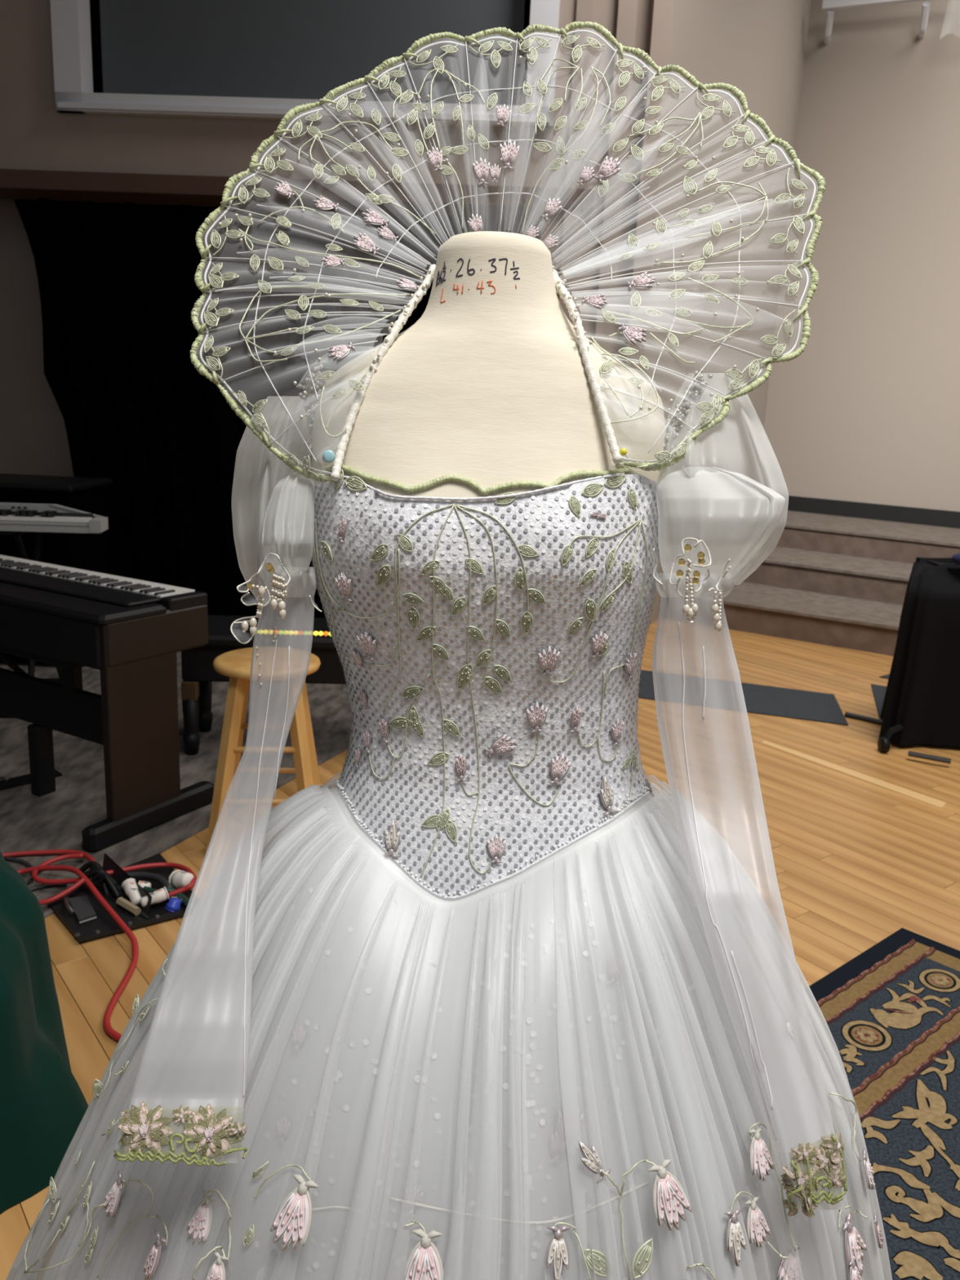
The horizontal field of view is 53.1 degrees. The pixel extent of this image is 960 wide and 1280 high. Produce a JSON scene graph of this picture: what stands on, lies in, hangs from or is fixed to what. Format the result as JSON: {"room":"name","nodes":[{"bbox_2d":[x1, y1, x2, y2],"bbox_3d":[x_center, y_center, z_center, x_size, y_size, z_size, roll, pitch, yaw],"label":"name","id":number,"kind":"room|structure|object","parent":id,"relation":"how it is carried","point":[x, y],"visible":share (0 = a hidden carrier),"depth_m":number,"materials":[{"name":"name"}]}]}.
{"room":"music rehearsal room","nodes":[
{"label":"music rehearsal room","id":0,"kind":"room"},
{"bbox_2d":[0,199,73,476],"bbox_3d":[-2.966,-1.864,6.555,7.905,3.200,0.200,3,13,1],"label":"wall","id":1,"kind":"structure","parent":0,"point":[33,439],"depth_m":6.47,"materials":[{"name":"paint"}]},
{"bbox_2d":[13,197,257,616],"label":"stage curtain","id":2,"kind":"object","parent":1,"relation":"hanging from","point":[154,424],"depth_m":6.12,"materials":[{"name":"black fabric"}]},
{"bbox_2d":[0,0,651,362],"bbox_3d":[-2.941,-2.813,5.697,7.886,5.760,0.250,3,13,3],"label":"wall","id":3,"kind":"structure","parent":0,"point":[34,135],"depth_m":5.44,"materials":[{"name":"paint"}]},
{"bbox_2d":[0,168,594,218],"bbox_3d":[-3.115,-2.728,5.736,7.550,0.100,0.334,3,13,3],"label":"trim","id":4,"kind":"structure","parent":3,"relation":"attached to","point":[15,184],"depth_m":5.51,"materials":[{"name":"brown"}]},
{"bbox_2d":[49,0,559,128],"bbox_3d":[-0.958,-3.794,5.254,2.819,1.768,0.230,3,13,3],"label":"projection screen","id":5,"kind":"object","parent":3,"relation":"attached to","point":[220,59],"visible":0.77,"depth_m":5.41,"materials":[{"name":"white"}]},
{"bbox_2d":[195,207,473,456],"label":"stage curtain","id":6,"kind":"object","parent":3,"relation":"hanging from","point":[255,384],"depth_m":5.98,"materials":[{"name":"black fabric"}]},
{"bbox_2d":[558,0,594,324],"bbox_3d":[0.531,-2.655,5.368,0.090,5.600,0.050,3,13,0],"label":"trim","id":7,"kind":"structure","parent":3,"relation":"attached to","point":[584,8],"depth_m":5.32,"materials":[{"name":"paint"}]},
{"bbox_2d":[594,0,637,353],"bbox_3d":[0.755,-2.638,5.344,0.100,5.600,0.076,3,13,0],"label":"trim","id":8,"kind":"structure","parent":3,"relation":"attached to","point":[626,20],"depth_m":5.33,"materials":[{"name":"paint"}]},
{"bbox_2d":[623,0,673,375],"bbox_3d":[0.934,-2.622,5.310,0.100,5.600,0.126,3,13,0],"label":"trim","id":9,"kind":"structure","parent":3,"relation":"attached to","point":[661,12],"depth_m":5.26,"materials":[{"name":"paint"}]},
{"bbox_2d":[0,618,959,1279],"bbox_3d":[0.981,0.422,4.710,16.000,0.044,19.000,3,13,0],"label":"floor","id":10,"kind":"structure","parent":0,"point":[858,862],"depth_m":3.49,"materials":[{"name":"brown wood"}]},
{"bbox_2d":[0,651,351,918],"bbox_3d":[-2.942,0.373,4.023,7.157,0.006,9.600,3,13,0],"label":"floor","id":11,"kind":"structure","parent":10,"relation":"on","point":[57,820],"depth_m":3.73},
{"bbox_2d":[0,769,62,790],"bbox_3d":[-1.723,0.514,3.588,0.289,0.027,0.106,-10,18,-43],"label":"strap","id":12,"kind":"object","parent":11,"relation":"on","point":[20,780],"visible":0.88,"depth_m":3.57,"materials":[{"name":"black"}]},
{"bbox_2d":[0,530,62,717],"bbox_3d":[-2.173,-0.126,4.447,0.400,0.838,0.570,1,13,-8],"label":"keyboard stand","id":13,"kind":"object","parent":11,"relation":"on","point":[37,535],"visible":0.14,"depth_m":4.32,"materials":[{"name":"black"}]},
{"bbox_2d":[0,502,108,533],"bbox_3d":[-2.223,-0.547,4.213,1.164,0.080,0.385,1,13,-8],"label":"synthesizer","id":14,"kind":"object","parent":13,"relation":"on","point":[14,517],"visible":1,"depth_m":4.13,"materials":[{"name":"silver metal"}]},
{"bbox_2d":[0,850,92,1213],"bbox_3d":[-1.500,0.486,1.643,1.532,1.000,1.457,3,13,0],"label":"gown","id":15,"kind":"object","parent":11,"relation":"on","point":[43,1105],"visible":0.95,"depth_m":1.78,"materials":[{"name":"teal fabric"}]},
{"bbox_2d":[1,849,95,862],"bbox_3d":[-1.327,0.667,2.963,0.428,0.048,0.156,6,14,14],"label":"cable","id":16,"kind":"object","parent":11,"relation":"on","point":[86,855],"visible":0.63,"depth_m":3.01,"materials":[{"name":"red plastic"}]},
{"bbox_2d":[0,473,112,663],"bbox_3d":[-2.736,-0.414,5.244,1.300,0.949,0.560,3,13,0],"label":"keyboard stand","id":17,"kind":"object","parent":11,"relation":"on","point":[83,551],"visible":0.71,"depth_m":4.97,"materials":[{"name":"black"}]},
{"bbox_2d":[31,853,90,884],"bbox_3d":[-1.249,0.686,2.862,0.155,0.041,0.220,-5,15,-30],"label":"cable","id":18,"kind":"object","parent":11,"relation":"on","point":[34,876],"visible":0.83,"depth_m":2.82,"materials":[{"name":"red plastic"}]},
{"bbox_2d":[38,877,85,905],"bbox_3d":[-1.265,0.722,2.701,0.292,0.068,0.064,-1,14,-16],"label":"cable","id":19,"kind":"object","parent":11,"relation":"on","point":[82,881],"visible":0.52,"depth_m":2.71,"materials":[{"name":"red plastic"}]},
{"bbox_2d":[16,865,138,1045],"bbox_3d":[-1.047,0.775,2.540,0.230,0.070,0.985,-10,18,-43],"label":"cable","id":20,"kind":"object","parent":11,"relation":"on","point":[108,1028],"visible":0.89,"depth_m":2.56,"materials":[{"name":"red plastic"}]},
{"bbox_2d":[78,861,122,899],"bbox_3d":[-1.101,0.703,2.803,0.174,0.096,0.058,8,14,22],"label":"cable tie","id":21,"kind":"object","parent":20,"relation":"attached to","point":[95,872],"visible":0.99,"depth_m":2.79,"materials":[{"name":"black"}]},
{"bbox_2d":[0,555,213,852],"bbox_3d":[-1.664,0.148,3.509,1.375,0.783,0.530,10,15,29],"label":"digital piano","id":22,"kind":"object","parent":11,"relation":"on","point":[132,631],"visible":1,"depth_m":3.19,"materials":[{"name":"black"}]},
{"bbox_2d":[46,853,205,942],"bbox_3d":[-1.031,0.713,2.782,0.374,0.072,0.399,-8,17,-40],"label":"box","id":23,"kind":"object","parent":11,"relation":"on","point":[79,910],"visible":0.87,"depth_m":2.70,"materials":[{"name":"black"}]},
{"bbox_2d":[68,895,96,924],"bbox_3d":[-1.111,0.752,2.688,0.048,0.012,0.139,-6,16,-34],"label":"outlet","id":24,"kind":"object","parent":23,"relation":"attached to","point":[82,908],"depth_m":2.67,"materials":[{"name":"grey"}]},
{"bbox_2d":[115,897,141,915],"bbox_3d":[-0.986,0.747,2.696,0.084,0.026,0.024,12,16,33],"label":"wood block","id":25,"kind":"object","parent":23,"relation":"attached to","point":[124,907],"depth_m":2.69,"materials":[{"name":"brown"}]},
{"bbox_2d":[120,878,141,906],"bbox_3d":[-0.987,0.716,2.734,0.042,0.058,0.084,-8,17,-39],"label":"plug","id":26,"kind":"object","parent":23,"relation":"on","point":[130,886],"visible":0.97,"depth_m":2.72,"materials":[{"name":"white"}]},
{"bbox_2d":[108,874,193,919],"bbox_3d":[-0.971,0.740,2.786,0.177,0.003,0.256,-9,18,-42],"label":"plug","id":27,"kind":"object","parent":23,"relation":"on","point":[157,911],"depth_m":2.70,"materials":[{"name":"white"}]},
{"bbox_2d":[106,862,196,897],"bbox_3d":[-0.950,0.696,2.851,0.292,0.042,0.169,9,14,24],"label":"cable","id":28,"kind":"object","parent":23,"relation":"on","point":[160,864],"visible":0.85,"depth_m":2.88,"materials":[{"name":"red plastic"}]},
{"bbox_2d":[139,886,169,906],"bbox_3d":[-0.918,0.725,2.711,0.078,0.046,0.040,-5,15,-31],"label":"plug","id":29,"kind":"object","parent":23,"relation":"in","point":[159,895],"visible":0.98,"depth_m":2.70,"materials":[{"name":"white"}]},
{"bbox_2d":[126,871,183,905],"bbox_3d":[-0.950,0.713,2.811,0.262,0.041,0.058,10,15,27],"label":"cable","id":30,"kind":"object","parent":23,"relation":"on","point":[162,880],"visible":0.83,"depth_m":2.83,"materials":[{"name":"grey plastic"}]},
{"bbox_2d":[168,869,193,888],"bbox_3d":[-0.870,0.707,2.815,0.079,0.068,0.059,15,18,41],"label":"plug","id":31,"kind":"object","parent":23,"relation":"in","point":[178,878],"visible":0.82,"depth_m":2.80,"materials":[{"name":"white"}]},
{"bbox_2d":[204,646,320,857],"bbox_3d":[-0.707,0.357,3.204,0.373,0.613,0.373,1,13,-8],"label":"bar stool","id":32,"kind":"object","parent":11,"relation":"on","point":[235,664],"visible":0.91,"depth_m":3.08,"materials":[{"name":"brown wood"}]},
{"bbox_2d":[181,614,346,755],"bbox_3d":[-0.754,0.182,4.079,1.030,0.534,0.410,1,13,-6],"label":"piano bench","id":33,"kind":"object","parent":11,"relation":"on","point":[198,673],"depth_m":3.89,"materials":[{"name":"black"}]},
{"bbox_2d":[311,231,666,497],"bbox_3d":[0.024,0.363,1.163,0.465,1.588,0.340,3,13,0],"label":"dress form","id":34,"kind":"object","parent":10,"relation":"on","point":[490,387],"visible":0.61,"depth_m":0.94,"materials":[{"name":"beige fabric"}]},
{"bbox_2d":[5,21,892,1279],"bbox_3d":[-0.050,0.230,1.131,1.277,1.840,1.225,9,14,23],"label":"gown","id":35,"kind":"object","parent":34,"relation":"on","point":[478,1002],"visible":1,"depth_m":0.96,"materials":[{"name":"fabric"}]},
{"bbox_2d":[102,1170,125,1217],"bbox_3d":[-0.361,0.547,0.946,0.008,0.043,0.028,21,-4,-39],"label":"flower","id":36,"kind":"object","parent":35,"relation":"on","point":[115,1203],"depth_m":0.95,"materials":[{"name":"pink fabric"}]},
{"bbox_2d":[142,1230,166,1279],"bbox_3d":[-0.302,0.569,0.885,0.019,0.043,0.008,15,-4,39],"label":"flower","id":37,"kind":"object","parent":35,"relation":"on","point":[152,1262],"depth_m":0.88,"materials":[{"name":"fabric"}]},
{"bbox_2d":[186,1190,217,1244],"bbox_3d":[-0.255,0.529,0.877,0.027,0.045,0.009,10,-11,34],"label":"flower","id":38,"kind":"object","parent":35,"relation":"on","point":[200,1223],"depth_m":0.88,"materials":[{"name":"fabric"}]},
{"bbox_2d":[205,1251,228,1279],"bbox_3d":[-0.238,0.573,0.864,0.023,0.039,0.008,5,-10,29],"label":"flower","id":39,"kind":"object","parent":35,"relation":"on","point":[216,1271],"depth_m":0.87,"materials":[{"name":"pink fabric"}]},
{"bbox_2d":[275,1115,290,1144],"bbox_3d":[-0.191,0.473,0.929,0.015,0.026,0.005,1,-15,29],"label":"flower","id":40,"kind":"object","parent":35,"relation":"on","point":[282,1122],"depth_m":0.93,"materials":[{"name":"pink fabric"}]},
{"bbox_2d":[274,180,295,199],"bbox_3d":[-0.209,-0.483,1.028,0.026,0.016,0.005,45,-15,15],"label":"flower","id":41,"kind":"object","parent":35,"relation":"on","point":[284,188],"depth_m":1.03,"materials":[{"name":"pink fabric"}]},
{"bbox_2d":[270,1173,318,1250],"bbox_3d":[-0.161,0.498,0.832,0.036,0.060,0.012,12,-14,21],"label":"flower","id":42,"kind":"object","parent":35,"relation":"on","point":[292,1220],"depth_m":0.83,"materials":[{"name":"pink fabric"}]},
{"bbox_2d":[291,1023,306,1052],"bbox_3d":[-0.180,0.393,0.950,0.016,0.027,0.005,1,-16,33],"label":"flower","id":43,"kind":"object","parent":35,"relation":"on","point":[298,1030],"depth_m":0.95,"materials":[{"name":"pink fabric"}]},
{"bbox_2d":[312,195,338,211],"bbox_3d":[-0.165,-0.466,1.025,0.028,0.018,0.005,13,-22,-2],"label":"flower","id":44,"kind":"object","parent":35,"relation":"on","point":[322,203],"depth_m":1.02,"materials":[{"name":"pink fabric"}]},
{"bbox_2d":[321,253,344,266],"bbox_3d":[-0.154,-0.397,1.005,0.024,0.016,0.005,3,-18,-2],"label":"flower","id":45,"kind":"object","parent":35,"relation":"on","point":[331,260],"depth_m":1.00,"materials":[{"name":"pink fabric"}]},
{"bbox_2d":[328,341,355,360],"bbox_3d":[-0.138,-0.286,0.950,0.028,0.018,0.005,-29,-19,-8],"label":"flower","id":46,"kind":"object","parent":35,"relation":"on","point":[339,352],"depth_m":0.95,"materials":[{"name":"pink fabric"}]},
{"bbox_2d":[336,518,346,542],"bbox_3d":[-0.135,-0.107,0.936,0.011,0.025,0.004,25,21,36],"label":"flower","id":47,"kind":"object","parent":35,"relation":"on","point":[342,525],"depth_m":0.94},
{"bbox_2d":[334,572,351,601],"bbox_3d":[-0.135,-0.052,0.952,0.020,0.031,0.006,10,26,40],"label":"flower","id":48,"kind":"object","parent":35,"relation":"on","point":[343,580],"depth_m":0.95,"materials":[{"name":"pink fabric"}]},
{"bbox_2d":[349,649,364,668],"bbox_3d":[-0.127,0.020,0.992,0.014,0.022,0.004,-19,13,49],"label":"flower","id":49,"kind":"object","parent":35,"relation":"on","point":[356,657],"depth_m":0.99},
{"bbox_2d":[356,631,376,660],"bbox_3d":[-0.114,0.006,0.971,0.022,0.034,0.006,16,36,26],"label":"flower","id":50,"kind":"object","parent":35,"relation":"on","point":[366,644],"depth_m":0.97,"materials":[{"name":"fabric"}]},
{"bbox_2d":[353,232,380,255],"bbox_3d":[-0.121,-0.419,1.016,0.031,0.020,0.006,35,-20,2],"label":"flower","id":51,"kind":"object","parent":35,"relation":"on","point":[364,242],"depth_m":1.02,"materials":[{"name":"fabric"}]},
{"bbox_2d":[361,208,389,226],"bbox_3d":[-0.112,-0.453,1.030,0.031,0.020,0.006,17,-24,-9],"label":"flower","id":52,"kind":"object","parent":35,"relation":"on","point":[372,217],"depth_m":1.03,"materials":[{"name":"pink fabric"}]},
{"bbox_2d":[378,718,389,742],"bbox_3d":[-0.102,0.095,1.010,0.012,0.028,0.005,13,24,30],"label":"flower","id":53,"kind":"object","parent":35,"relation":"on","point":[384,723],"depth_m":1.01,"materials":[{"name":"pink fabric"}]},
{"bbox_2d":[377,225,398,242],"bbox_3d":[-0.099,-0.435,1.028,0.024,0.016,0.005,27,-26,-6],"label":"flower","id":54,"kind":"object","parent":35,"relation":"on","point":[384,232],"depth_m":1.03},
{"bbox_2d":[383,819,400,857],"bbox_3d":[-0.092,0.208,1.008,0.018,0.040,0.006,3,-4,20],"label":"flower","id":55,"kind":"object","parent":35,"relation":"on","point":[392,828],"depth_m":1.01,"materials":[{"name":"white fabric"}]},
{"bbox_2d":[395,277,420,289],"bbox_3d":[-0.074,-0.371,1.002,0.027,0.005,0.017,12,55,-3],"label":"flower","id":56,"kind":"object","parent":35,"relation":"on","point":[404,283],"depth_m":1.00,"materials":[{"name":"pink fabric"}]},
{"bbox_2d":[404,1185,423,1217],"bbox_3d":[-0.061,0.511,0.876,0.017,0.028,0.005,8,-11,12],"label":"flower","id":57,"kind":"object","parent":35,"relation":"on","point":[418,1212],"depth_m":0.88,"materials":[{"name":"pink fabric"}]},
{"bbox_2d":[404,1228,444,1279],"bbox_3d":[-0.047,0.532,0.812,0.035,0.060,0.011,2,-14,7],"label":"flower","id":58,"kind":"object","parent":35,"relation":"on","point":[424,1262],"depth_m":0.81,"materials":[{"name":"pink fabric"}]},
{"bbox_2d":[426,146,444,171],"bbox_3d":[-0.049,-0.528,1.054,0.018,0.028,0.005,-14,-1,-10],"label":"flower","id":59,"kind":"object","parent":35,"relation":"on","point":[435,157],"depth_m":1.05,"materials":[{"name":"pink fabric"}]},
{"bbox_2d":[455,753,467,782],"bbox_3d":[-0.020,0.132,0.993,0.014,0.030,0.006,-1,8,6],"label":"flower","id":60,"kind":"object","parent":35,"relation":"on","point":[461,759],"depth_m":0.99,"materials":[{"name":"pink fabric"}]},
{"bbox_2d":[466,213,483,231],"bbox_3d":[-0.004,-0.459,1.062,0.017,0.026,0.005,-24,8,-4],"label":"flower","id":61,"kind":"object","parent":35,"relation":"on","point":[475,224],"depth_m":1.06,"materials":[{"name":"pink fabric"}]},
{"bbox_2d":[472,157,489,185],"bbox_3d":[0.002,-0.516,1.058,0.019,0.030,0.006,-5,2,-2],"label":"flower","id":62,"kind":"object","parent":35,"relation":"on","point":[481,170],"depth_m":1.06,"materials":[{"name":"fabric"}]},
{"bbox_2d":[488,163,501,182],"bbox_3d":[0.016,-0.515,1.060,0.013,0.021,0.004,2,2,-4],"label":"flower","id":63,"kind":"object","parent":35,"relation":"on","point":[495,172],"depth_m":1.06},
{"bbox_2d":[486,833,506,863],"bbox_3d":[0.017,0.215,0.991,0.020,0.031,0.006,2,-4,0],"label":"flower","id":64,"kind":"object","parent":35,"relation":"on","point":[495,842],"depth_m":0.99,"materials":[{"name":"pink fabric"}]},
{"bbox_2d":[484,734,516,758],"bbox_3d":[0.022,0.110,0.987,0.034,0.022,0.006,-26,16,8],"label":"flower","id":65,"kind":"object","parent":35,"relation":"on","point":[496,746],"depth_m":0.99,"materials":[{"name":"pink fabric"}]},
{"bbox_2d":[495,104,511,126],"bbox_3d":[0.025,-0.580,1.061,0.016,0.026,0.005,11,-6,-6],"label":"flower","id":66,"kind":"object","parent":35,"relation":"on","point":[503,114],"depth_m":1.06,"materials":[{"name":"pink fabric"}]},
{"bbox_2d":[499,138,519,169],"bbox_3d":[0.032,-0.536,1.060,0.022,0.034,0.006,5,0,2],"label":"flower","id":67,"kind":"object","parent":35,"relation":"on","point":[508,153],"depth_m":1.06,"materials":[{"name":"fabric"}]},
{"bbox_2d":[526,701,547,733],"bbox_3d":[0.058,0.079,0.978,0.022,0.035,0.006,-3,20,-6],"label":"flower","id":68,"kind":"object","parent":35,"relation":"on","point":[536,711],"depth_m":0.98,"materials":[{"name":"pink fabric"}]},
{"bbox_2d":[537,645,559,675],"bbox_3d":[0.068,0.021,0.951,0.022,0.034,0.006,-2,29,-9],"label":"flower","id":69,"kind":"object","parent":35,"relation":"on","point":[548,656],"depth_m":0.95,"materials":[{"name":"pink fabric"}]},
{"bbox_2d":[540,197,562,221],"bbox_3d":[0.079,-0.475,1.058,0.018,0.028,0.005,40,6,16],"label":"flower","id":70,"kind":"object","parent":35,"relation":"on","point":[552,207],"depth_m":1.06,"materials":[{"name":"pink fabric"}]},
{"bbox_2d":[546,1225,570,1279],"bbox_3d":[0.066,0.524,0.817,0.021,0.046,0.007,5,-15,-6],"label":"flower","id":71,"kind":"object","parent":35,"relation":"on","point":[557,1251],"depth_m":0.82,"materials":[{"name":"white fabric"}]},
{"bbox_2d":[548,1130,568,1164],"bbox_3d":[0.073,0.466,0.885,0.018,0.031,0.006,14,-15,-4],"label":"flower","id":72,"kind":"object","parent":35,"relation":"on","point":[557,1153],"depth_m":0.89,"materials":[{"name":"fabric"}]},
{"bbox_2d":[548,753,571,785],"bbox_3d":[0.082,0.134,0.997,0.022,0.035,0.006,14,5,-13],"label":"flower","id":73,"kind":"object","parent":35,"relation":"on","point":[559,767],"depth_m":1.00,"materials":[{"name":"fabric"}]},
{"bbox_2d":[555,1103,583,1153],"bbox_3d":[0.082,0.452,0.889,0.026,0.043,0.008,15,-15,-6],"label":"flower","id":74,"kind":"object","parent":35,"relation":"on","point":[572,1120],"depth_m":0.89,"materials":[{"name":"fabric"}]},
{"bbox_2d":[568,705,581,733],"bbox_3d":[0.099,0.082,0.988,0.013,0.030,0.005,-2,18,-18],"label":"flower","id":75,"kind":"object","parent":35,"relation":"on","point":[575,711],"depth_m":0.99,"materials":[{"name":"pink fabric"}]},
{"bbox_2d":[576,166,595,186],"bbox_3d":[0.116,-0.509,1.052,0.015,0.024,0.004,41,2,10],"label":"flower","id":76,"kind":"object","parent":35,"relation":"on","point":[586,175],"depth_m":1.05,"materials":[{"name":"pink fabric"}]},
{"bbox_2d":[577,1140,611,1183],"bbox_3d":[0.098,0.453,0.839,0.017,0.038,0.006,-35,-7,-19],"label":"flower","id":77,"kind":"object","parent":35,"relation":"on","point":[591,1158],"depth_m":0.84,"materials":[{"name":"white fabric"}]},
{"bbox_2d":[582,293,608,309],"bbox_3d":[0.118,-0.348,0.984,0.027,0.017,0.005,10,-21,7],"label":"flower","id":78,"kind":"object","parent":35,"relation":"on","point":[596,301],"depth_m":0.98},
{"bbox_2d":[590,631,608,657],"bbox_3d":[0.119,0.005,0.959,0.019,0.030,0.006,-7,29,-25],"label":"flower","id":79,"kind":"object","parent":35,"relation":"on","point":[598,639],"depth_m":0.96,"materials":[{"name":"pink fabric"}]},
{"bbox_2d":[593,155,621,184],"bbox_3d":[0.140,-0.514,1.049,0.022,0.034,0.006,44,0,8],"label":"flower","id":80,"kind":"object","parent":35,"relation":"on","point":[609,168],"depth_m":1.05,"materials":[{"name":"pink fabric"}]},
{"bbox_2d":[600,776,617,815],"bbox_3d":[0.135,0.164,1.016,0.019,0.042,0.007,-11,1,-29],"label":"flower","id":81,"kind":"object","parent":35,"relation":"on","point":[608,784],"depth_m":1.02,"materials":[{"name":"white fabric"}]},
{"bbox_2d":[607,955,623,985],"bbox_3d":[0.132,0.323,0.940,0.016,0.027,0.005,21,-23,-16],"label":"flower","id":82,"kind":"object","parent":35,"relation":"on","point":[615,967],"depth_m":0.94,"materials":[{"name":"fabric"}]},
{"bbox_2d":[611,718,624,745],"bbox_3d":[0.146,0.097,1.018,0.019,0.030,0.006,-19,25,-35],"label":"flower","id":83,"kind":"object","parent":35,"relation":"on","point":[617,728],"depth_m":1.02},
{"bbox_2d":[624,652,636,679],"bbox_3d":[0.158,0.026,1.002,0.006,0.033,0.021,22,49,37],"label":"flower","id":84,"kind":"object","parent":35,"relation":"on","point":[630,663],"depth_m":1.00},
{"bbox_2d":[617,322,646,345],"bbox_3d":[0.154,-0.308,0.965,0.032,0.020,0.006,34,-19,11],"label":"flower","id":85,"kind":"object","parent":35,"relation":"on","point":[633,334],"depth_m":0.96,"materials":[{"name":"pink fabric"}]},
{"bbox_2d":[626,271,655,289],"bbox_3d":[0.167,-0.370,0.991,0.030,0.020,0.006,-15,-25,-3],"label":"flower","id":86,"kind":"object","parent":35,"relation":"on","point":[643,281],"depth_m":0.99,"materials":[{"name":"pink fabric"}]},
{"bbox_2d":[648,1159,692,1231],"bbox_3d":[0.165,0.485,0.837,0.034,0.056,0.011,-10,-11,-23],"label":"flower","id":87,"kind":"object","parent":35,"relation":"on","point":[670,1198],"depth_m":0.84,"materials":[{"name":"pink fabric"}]},
{"bbox_2d":[724,1208,746,1266],"bbox_3d":[0.228,0.531,0.854,0.020,0.046,0.007,8,-18,-27],"label":"flower","id":88,"kind":"object","parent":35,"relation":"on","point":[735,1238],"depth_m":0.85,"materials":[{"name":"white fabric"}]},
{"bbox_2d":[744,1196,770,1247],"bbox_3d":[0.255,0.534,0.881,0.025,0.042,0.008,0,-14,-33],"label":"flower","id":89,"kind":"object","parent":35,"relation":"on","point":[757,1225],"depth_m":0.88,"materials":[{"name":"pink fabric"}]},
{"bbox_2d":[750,1040,765,1073],"bbox_3d":[0.274,0.412,0.948,0.014,0.031,0.006,-10,-12,-44],"label":"flower","id":90,"kind":"object","parent":35,"relation":"on","point":[756,1055],"depth_m":0.95,"materials":[{"name":"fabric"}]},
{"bbox_2d":[748,1127,774,1181],"bbox_3d":[0.261,0.478,0.892,0.027,0.045,0.009,8,-21,-34],"label":"flower","id":91,"kind":"object","parent":35,"relation":"on","point":[761,1160],"depth_m":0.89,"materials":[{"name":"pink fabric"}]},
{"bbox_2d":[783,1016,793,1039],"bbox_3d":[0.324,0.406,1.005,0.004,0.023,0.010,-25,-18,34],"label":"flower","id":92,"kind":"object","parent":35,"relation":"on","point":[788,1028],"depth_m":1.00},
{"bbox_2d":[776,1241,800,1279],"bbox_3d":[0.291,0.589,0.900,0.029,0.045,0.008,40,-30,-26],"label":"flower","id":93,"kind":"object","parent":35,"relation":"on","point":[789,1265],"depth_m":0.90,"materials":[{"name":"pink fabric"}]},
{"bbox_2d":[842,1211,866,1276],"bbox_3d":[0.374,0.605,0.958,0.011,0.060,0.038,-11,6,36],"label":"flower","id":94,"kind":"object","parent":35,"relation":"on","point":[853,1243],"depth_m":0.95,"materials":[{"name":"pink fabric"}]},
{"bbox_2d":[848,1259,862,1279],"bbox_3d":[0.369,0.627,0.944,0.007,0.035,0.023,-10,-6,39],"label":"flower","id":95,"kind":"object","parent":35,"relation":"on","point":[853,1274],"depth_m":0.94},
{"bbox_2d":[862,1148,875,1190],"bbox_3d":[0.415,0.566,1.025,0.008,0.041,0.026,-12,-1,23],"label":"flower","id":96,"kind":"object","parent":35,"relation":"on","point":[868,1171],"depth_m":1.02,"materials":[{"name":"pink fabric"}]},
{"bbox_2d":[873,1213,883,1248],"bbox_3d":[0.423,0.628,1.019,0.006,0.034,0.015,-11,-2,25],"label":"flower","id":97,"kind":"object","parent":35,"relation":"on","point":[877,1236],"depth_m":1.02,"materials":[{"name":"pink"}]},
{"bbox_2d":[638,669,848,725],"bbox_3d":[1.298,0.288,5.235,1.311,0.005,0.587,7,14,17],"label":"floor mat","id":98,"kind":"object","parent":10,"relation":"on","point":[820,707],"visible":0.64,"depth_m":5.16,"materials":[{"name":"rubber"}]},
{"bbox_2d":[664,506,959,656],"bbox_3d":[5.656,-0.754,9.254,6.824,0.600,9.010,13,17,38],"label":"tiers","id":99,"kind":"object","parent":10,"relation":"on","point":[838,581],"visible":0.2,"depth_m":7.36,"materials":[{"name":"carpet"}]},
{"bbox_2d":[762,740,946,808],"bbox_3d":[1.583,0.562,4.138,0.074,0.001,0.884,-7,16,-35],"label":"tape","id":100,"kind":"object","parent":10,"relation":"on","point":[936,802],"visible":1,"depth_m":4.05,"materials":[{"name":"brown"}]},
{"bbox_2d":[791,928,959,1279],"bbox_3d":[1.601,1.181,1.471,1.761,0.016,2.593,-8,17,-40],"label":"area rug","id":101,"kind":"object","parent":10,"relation":"on","point":[891,1012],"visible":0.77,"depth_m":2.15,"materials":[{"name":"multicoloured carpet"}]},
{"bbox_2d":[871,684,886,719],"bbox_3d":[2.279,0.361,5.125,0.419,0.005,0.804,9,15,24],"label":"floor mat","id":102,"kind":"object","parent":10,"relation":"on","point":[878,691],"visible":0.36,"depth_m":5.33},
{"bbox_2d":[877,556,959,764],"bbox_3d":[2.291,0.049,4.547,0.654,0.877,0.952,8,14,21],"label":"suitcase","id":103,"kind":"object","parent":10,"relation":"on","point":[921,704],"visible":0.98,"depth_m":4.40,"materials":[{"name":"black fabric"}]},
{"bbox_2d":[642,0,811,625],"bbox_3d":[1.910,-3.505,7.515,0.200,6.400,4.803,9,15,24],"label":"wall","id":104,"kind":"structure","parent":0,"point":[757,47],"depth_m":7.25,"materials":[{"name":"beige paint"}]},
{"bbox_2d":[756,0,959,511],"bbox_3d":[6.424,-3.112,6.749,9.000,6.400,0.200,14,17,40],"label":"wall","id":105,"kind":"structure","parent":0,"point":[868,411],"depth_m":9.02,"materials":[{"name":"beige paint"}]},
{"bbox_2d":[754,493,959,528],"bbox_3d":[6.157,-0.659,7.307,9.200,0.150,0.030,14,17,40],"label":"baseboard","id":106,"kind":"structure","parent":105,"relation":"attached to","point":[936,517],"depth_m":9.33,"materials":[{"name":"black rubber"}]},
{"bbox_2d":[822,0,930,44],"bbox_3d":[3.625,-5.524,8.495,1.352,0.360,0.388,14,17,40],"label":"wall bar","id":107,"kind":"object","parent":105,"relation":"attached to","point":[830,6],"visible":1,"depth_m":8.50,"materials":[{"name":"white"}]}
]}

